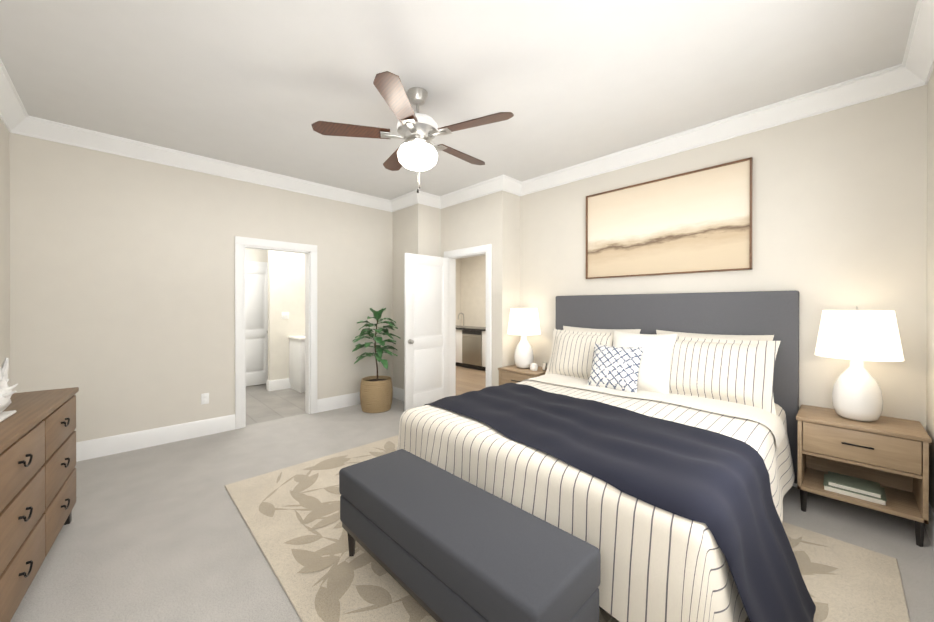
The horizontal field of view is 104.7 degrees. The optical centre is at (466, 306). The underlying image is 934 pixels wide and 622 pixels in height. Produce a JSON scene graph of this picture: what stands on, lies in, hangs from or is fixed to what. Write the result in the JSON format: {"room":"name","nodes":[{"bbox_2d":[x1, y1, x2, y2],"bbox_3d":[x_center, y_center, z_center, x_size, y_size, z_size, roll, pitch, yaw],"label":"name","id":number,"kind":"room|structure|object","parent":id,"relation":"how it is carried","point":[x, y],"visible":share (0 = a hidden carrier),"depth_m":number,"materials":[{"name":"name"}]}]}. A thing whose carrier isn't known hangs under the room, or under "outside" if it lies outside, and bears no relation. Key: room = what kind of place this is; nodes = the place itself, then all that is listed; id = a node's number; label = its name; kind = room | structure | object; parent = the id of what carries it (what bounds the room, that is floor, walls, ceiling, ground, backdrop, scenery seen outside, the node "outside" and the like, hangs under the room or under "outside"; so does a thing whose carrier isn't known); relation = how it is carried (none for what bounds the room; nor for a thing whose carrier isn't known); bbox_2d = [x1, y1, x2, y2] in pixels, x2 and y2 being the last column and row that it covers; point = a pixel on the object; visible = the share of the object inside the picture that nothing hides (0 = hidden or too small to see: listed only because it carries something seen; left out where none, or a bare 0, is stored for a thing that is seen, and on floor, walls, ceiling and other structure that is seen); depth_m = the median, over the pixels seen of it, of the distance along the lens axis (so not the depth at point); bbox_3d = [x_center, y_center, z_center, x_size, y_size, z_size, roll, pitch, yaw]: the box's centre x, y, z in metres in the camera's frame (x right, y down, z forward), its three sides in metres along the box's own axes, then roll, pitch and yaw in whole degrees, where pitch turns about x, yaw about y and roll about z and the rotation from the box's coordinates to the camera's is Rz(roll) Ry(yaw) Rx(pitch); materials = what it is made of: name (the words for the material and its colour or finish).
{"room":"bedroom","nodes":[
{"label":"bedroom","id":0,"kind":"room"},
{"bbox_2d":[0,119,9,385],"bbox_3d":[-2.063,-0.092,1.097,0.120,3.000,5.440,0,0,-44],"label":"wall","id":1,"kind":"structure","parent":0,"point":[4,246],"depth_m":2.88,"materials":[{"name":"paint"}]},
{"bbox_2d":[0,58,31,136],"bbox_3d":[-1.979,-1.522,1.174,0.115,0.140,5.200,0,0,-44],"label":"crown molding","id":2,"kind":"structure","parent":1,"relation":"attached to","point":[13,114],"depth_m":2.79,"materials":[{"name":"white wood"}]},
{"bbox_2d":[9,132,392,441],"bbox_3d":[-2.570,-0.101,4.297,3.820,3.000,0.120,0,0,-44],"label":"wall","id":3,"kind":"structure","parent":0,"point":[122,293],"depth_m":3.63,"materials":[{"name":"paint"}]},
{"bbox_2d":[76,414,234,461],"bbox_3d":[-3.223,1.315,3.580,1.580,0.172,0.016,0,0,-44],"label":"baseboard","id":4,"kind":"structure","parent":3,"relation":"attached to","point":[99,447],"depth_m":3.62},
{"bbox_2d":[201,393,208,404],"bbox_3d":[-2.857,1.000,3.935,0.070,0.116,0.008,0,0,-44],"label":"electrical outlet plate","id":5,"kind":"object","parent":3,"relation":"attached to","point":[204,398],"visible":1,"depth_m":3.93,"materials":[{"name":"white plastic"}]},
{"bbox_2d":[32,116,387,210],"bbox_3d":[-2.402,-1.531,4.292,3.580,0.140,0.115,0,0,-44],"label":"crown molding","id":6,"kind":"structure","parent":3,"relation":"attached to","point":[44,129],"depth_m":3.77,"materials":[{"name":"white wood"}]},
{"bbox_2d":[235,236,316,428],"bbox_3d":[-2.364,0.294,4.495,0.930,2.210,0.160,0,0,-44],"label":"door frame","id":7,"kind":"structure","parent":3,"relation":"attached to","point":[307,250],"depth_m":4.45,"materials":[{"name":"white wood"}]},
{"bbox_2d":[317,392,360,412],"bbox_3d":[-1.563,1.311,5.172,1.160,0.172,0.016,0,0,-44],"label":"baseboard","id":8,"kind":"structure","parent":3,"relation":"attached to","point":[336,402],"depth_m":4.96,"materials":[{"name":"white wood"}]},
{"bbox_2d":[245,248,264,261],"bbox_3d":[-3.925,-0.106,6.447,2.700,3.000,0.100,0,0,-44],"label":"wall","id":9,"kind":"structure","parent":0,"point":[258,255],"depth_m":6.48,"materials":[{"name":"paint"}]},
{"bbox_2d":[245,266,267,385],"bbox_3d":[-3.820,0.332,6.324,0.740,2.100,0.177,0,0,-44],"label":"bathroom door","id":10,"kind":"structure","parent":9,"relation":"in","point":[256,300],"depth_m":6.39,"materials":[{"name":"white wood"}]},
{"bbox_2d":[265,250,304,380],"bbox_3d":[-2.879,-0.106,6.432,1.190,3.000,0.150,0,0,-44],"label":"wall","id":11,"kind":"structure","parent":0,"point":[286,281],"depth_m":6.13,"materials":[{"name":"paint"}]},
{"bbox_2d":[268,378,290,390],"bbox_3d":[-2.844,1.308,6.395,1.216,0.172,0.036,0,0,-44],"label":"baseboard","id":12,"kind":"structure","parent":11,"relation":"attached to","point":[280,384],"depth_m":6.06,"materials":[{"name":"white wood"}]},
{"bbox_2d":[282,312,288,318],"bbox_3d":[-3.094,0.144,6.144,0.120,0.116,0.009,0,0,-44],"label":"switch plate","id":13,"kind":"object","parent":11,"relation":"attached to","point":[285,315],"visible":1,"depth_m":6.14,"materials":[{"name":"white plastic"}]},
{"bbox_2d":[246,366,485,424],"bbox_3d":[-1.084,1.419,6.305,6.800,0.050,4.444,0,0,-44],"label":"floor","id":14,"kind":"structure","parent":0,"point":[263,404],"depth_m":5.50,"materials":[{"name":"tile"}]},
{"bbox_2d":[288,335,304,392],"bbox_3d":[-2.542,0.947,6.285,0.910,0.895,0.563,0,0,-44],"label":"bathroom vanity","id":15,"kind":"object","parent":14,"relation":"on","point":[297,362],"visible":0.35,"depth_m":5.91,"materials":[{"name":"white wood"}]},
{"bbox_2d":[456,313,485,370],"bbox_3d":[0.358,0.764,8.181,0.659,1.250,3.510,0,0,-44],"label":"kitchen cabinet","id":16,"kind":"object","parent":14,"relation":"on","point":[471,347],"depth_m":8.06,"materials":[{"name":"metal"}]},
{"bbox_2d":[393,203,440,388],"bbox_3d":[-0.766,-0.104,5.566,0.540,3.000,0.785,0,0,-44],"label":"wall","id":17,"kind":"structure","parent":0,"point":[416,228],"depth_m":5.36,"materials":[{"name":"paint"}]},
{"bbox_2d":[392,386,403,400],"bbox_3d":[-0.913,1.311,5.321,0.016,0.172,0.661,0,0,-44],"label":"baseboard","id":18,"kind":"structure","parent":17,"relation":"attached to","point":[398,393],"depth_m":5.43,"materials":[{"name":"white wood"}]},
{"bbox_2d":[388,190,427,211],"bbox_3d":[-0.872,-1.533,5.215,0.135,0.140,0.660,0,0,-44],"label":"crown molding","id":19,"kind":"structure","parent":17,"relation":"attached to","point":[411,198],"depth_m":5.17,"materials":[{"name":"white wood"}]},
{"bbox_2d":[0,0,916,199],"bbox_3d":[-0.178,-1.652,4.703,7.900,0.100,8.200,0,0,-44],"label":"ceiling","id":20,"kind":"structure","parent":0,"point":[264,85],"depth_m":2.42,"materials":[{"name":"paint"}]},
{"bbox_2d":[312,71,513,192],"bbox_3d":[-0.338,-1.216,2.735,1.378,0.760,1.425,0,0,-44],"label":"ceiling fan","id":21,"kind":"object","parent":20,"relation":"hanging from","point":[417,132],"visible":1,"depth_m":2.58,"materials":[{"name":"brown wood"}]},
{"bbox_2d":[456,258,460,325],"bbox_3d":[-1.584,-0.113,8.831,3.780,3.000,0.100,0,0,-44],"label":"wall","id":22,"kind":"structure","parent":0,"point":[458,261],"depth_m":10.05,"materials":[{"name":"paint"}]},
{"bbox_2d":[10,398,933,621],"bbox_3d":[-0.383,1.429,2.671,4.720,0.050,5.380,0,0,-44],"label":"floor carpet","id":23,"kind":"object","parent":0,"point":[160,533],"visible":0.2,"depth_m":2.24,"materials":[{"name":"grey carpet"}]},
{"bbox_2d":[0,387,78,621],"bbox_3d":[-2.283,0.971,1.767,0.330,0.870,1.404,0,0,-38],"label":"dresser","id":24,"kind":"object","parent":23,"relation":"on","point":[37,467],"visible":1,"depth_m":1.74,"materials":[{"name":"brown wood"}]},
{"bbox_2d":[0,358,17,421],"bbox_3d":[-2.240,0.391,1.682,0.186,0.286,0.374,0,0,-38],"label":"coral","id":25,"kind":"object","parent":24,"relation":"on","point":[6,392],"visible":1,"depth_m":1.75},
{"bbox_2d":[352,308,400,412],"bbox_3d":[-1.268,0.705,4.915,0.668,1.386,0.697,0,0,-44],"label":"plant","id":26,"kind":"object","parent":23,"relation":"on","point":[376,394],"visible":1,"depth_m":4.78,"materials":[{"name":"green plant"}]},
{"bbox_2d":[498,365,546,384],"bbox_3d":[0.738,1.074,4.397,0.464,0.650,0.576,0,0,-44],"label":"nightstand","id":27,"kind":"object","parent":23,"relation":"on","point":[512,374],"visible":0.29,"depth_m":4.29,"materials":[{"name":"brown wood"}]},
{"bbox_2d":[507,308,540,368],"bbox_3d":[0.701,0.368,4.442,0.410,0.760,0.410,0,0,-44],"label":"lamp","id":28,"kind":"object","parent":27,"relation":"on","point":[523,322],"visible":0.96,"depth_m":4.33,"materials":[{"name":"white ceramic"}]},
{"bbox_2d":[530,363,537,370],"bbox_3d":[0.789,0.709,4.250,0.094,0.080,0.094,0,0,-44],"label":"decorative pot","id":29,"kind":"object","parent":27,"relation":"on","point":[533,366],"visible":1,"depth_m":4.21,"materials":[{"name":"white ceramic"}]},
{"bbox_2d":[542,362,546,370],"bbox_3d":[0.931,0.704,4.262,0.048,0.095,0.070,8,-3,-19],"label":"card","id":30,"kind":"object","parent":27,"relation":"on","point":[544,366],"visible":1,"depth_m":4.24,"materials":[{"name":"paper"}]},
{"bbox_2d":[225,435,909,621],"bbox_3d":[0.245,1.396,2.407,2.520,0.017,3.550,0,0,-44],"label":"rug","id":31,"kind":"object","parent":23,"relation":"on","point":[290,515],"visible":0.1,"depth_m":1.96,"materials":[{"name":"beige fabric"}]},
{"bbox_2d":[339,449,600,621],"bbox_3d":[-0.106,1.146,1.688,0.432,0.485,1.332,0,0,-44],"label":"bench","id":32,"kind":"object","parent":31,"relation":"on","point":[437,543],"visible":1,"depth_m":1.44,"materials":[{"name":"grey fabric"}]},
{"bbox_2d":[397,290,815,621],"bbox_3d":[1.035,0.630,2.676,2.404,1.512,2.310,0,0,-44],"label":"bed","id":33,"kind":"object","parent":31,"relation":"on","point":[646,445],"visible":0.96,"depth_m":2.07,"materials":[{"name":"fabric"}]},
{"bbox_2d":[796,404,930,546],"bbox_3d":[2.624,1.079,2.430,0.464,0.650,0.576,0,0,-44],"label":"nightstand","id":34,"kind":"object","parent":23,"relation":"on","point":[881,463],"visible":1,"depth_m":2.33,"materials":[{"name":"brown wood"}]},
{"bbox_2d":[815,306,903,421],"bbox_3d":[2.629,0.373,2.432,0.410,0.760,0.410,0,0,-44],"label":"lamp","id":35,"kind":"object","parent":34,"relation":"on","point":[857,338],"visible":1,"depth_m":2.34,"materials":[{"name":"white ceramic"}]},
{"bbox_2d":[461,255,485,326],"bbox_3d":[1.375,-0.112,8.577,0.100,3.000,4.564,0,0,-44],"label":"wall","id":36,"kind":"structure","parent":0,"point":[471,289],"depth_m":9.75,"materials":[{"name":"paint"}]},
{"bbox_2d":[441,190,508,385],"bbox_3d":[0.072,-0.102,4.995,0.120,3.000,1.199,0,0,-44],"label":"wall","id":37,"kind":"structure","parent":0,"point":[482,220],"depth_m":4.63,"materials":[{"name":"paint"}]},
{"bbox_2d":[404,253,448,411],"bbox_3d":[-0.536,0.338,4.989,0.766,2.095,0.177,0,0,-44],"label":"hall door","id":38,"kind":"structure","parent":37,"relation":"in","point":[426,329],"depth_m":4.94,"materials":[{"name":"white wood"}]},
{"bbox_2d":[444,244,491,395],"bbox_3d":[0.037,0.292,5.033,0.160,2.210,0.939,0,0,-44],"label":"door frame","id":39,"kind":"structure","parent":37,"relation":"attached to","point":[481,250],"depth_m":5.06,"materials":[{"name":"white wood"}]},
{"bbox_2d":[432,174,511,208],"bbox_3d":[0.035,-1.532,4.876,0.135,0.140,1.314,0,0,-44],"label":"crown molding","id":40,"kind":"structure","parent":37,"relation":"attached to","point":[503,182],"depth_m":4.79,"materials":[{"name":"white wood"}]},
{"bbox_2d":[509,193,519,365],"bbox_3d":[0.619,-0.102,4.772,0.360,3.000,0.120,0,0,-44],"label":"wall","id":41,"kind":"structure","parent":0,"point":[514,252],"depth_m":4.68,"materials":[{"name":"paint"}]},
{"bbox_2d":[520,85,926,429],"bbox_3d":[1.943,-0.099,3.565,0.120,3.000,3.456,0,0,-44],"label":"wall","id":42,"kind":"structure","parent":0,"point":[839,209],"depth_m":2.73,"materials":[{"name":"paint"}]},
{"bbox_2d":[586,157,752,278],"bbox_3d":[1.860,-0.779,3.534,0.036,0.930,1.480,0,0,-44],"label":"framed artwork","id":43,"kind":"object","parent":42,"relation":"attached to","point":[698,221],"visible":0.98,"depth_m":3.42,"materials":[{"name":"paper"}]},
{"bbox_2d":[512,64,899,195],"bbox_3d":[1.766,-1.529,3.565,0.130,0.140,3.206,0,0,-44],"label":"crown molding","id":44,"kind":"structure","parent":42,"relation":"attached to","point":[881,83],"depth_m":3.05,"materials":[{"name":"white wood"}]},
{"bbox_2d":[926,69,933,511],"bbox_3d":[1.395,-0.091,0.728,4.600,3.000,0.120,0,0,-44],"label":"wall","id":45,"kind":"structure","parent":0,"point":[930,277],"depth_m":2.26,"materials":[{"name":"paint"}]},
{"bbox_2d":[896,0,933,92],"bbox_3d":[1.400,-1.522,0.891,4.360,0.140,0.115,0,0,-44],"label":"crown molding","id":46,"kind":"structure","parent":45,"relation":"attached to","point":[915,68],"depth_m":2.16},
{"bbox_2d":[925,502,933,550],"bbox_3d":[1.402,1.323,0.832,4.450,0.172,0.016,0,0,-44],"label":"baseboard","id":47,"kind":"structure","parent":45,"relation":"attached to","point":[929,527],"depth_m":2.15,"materials":[{"name":"white wood"}]}
]}

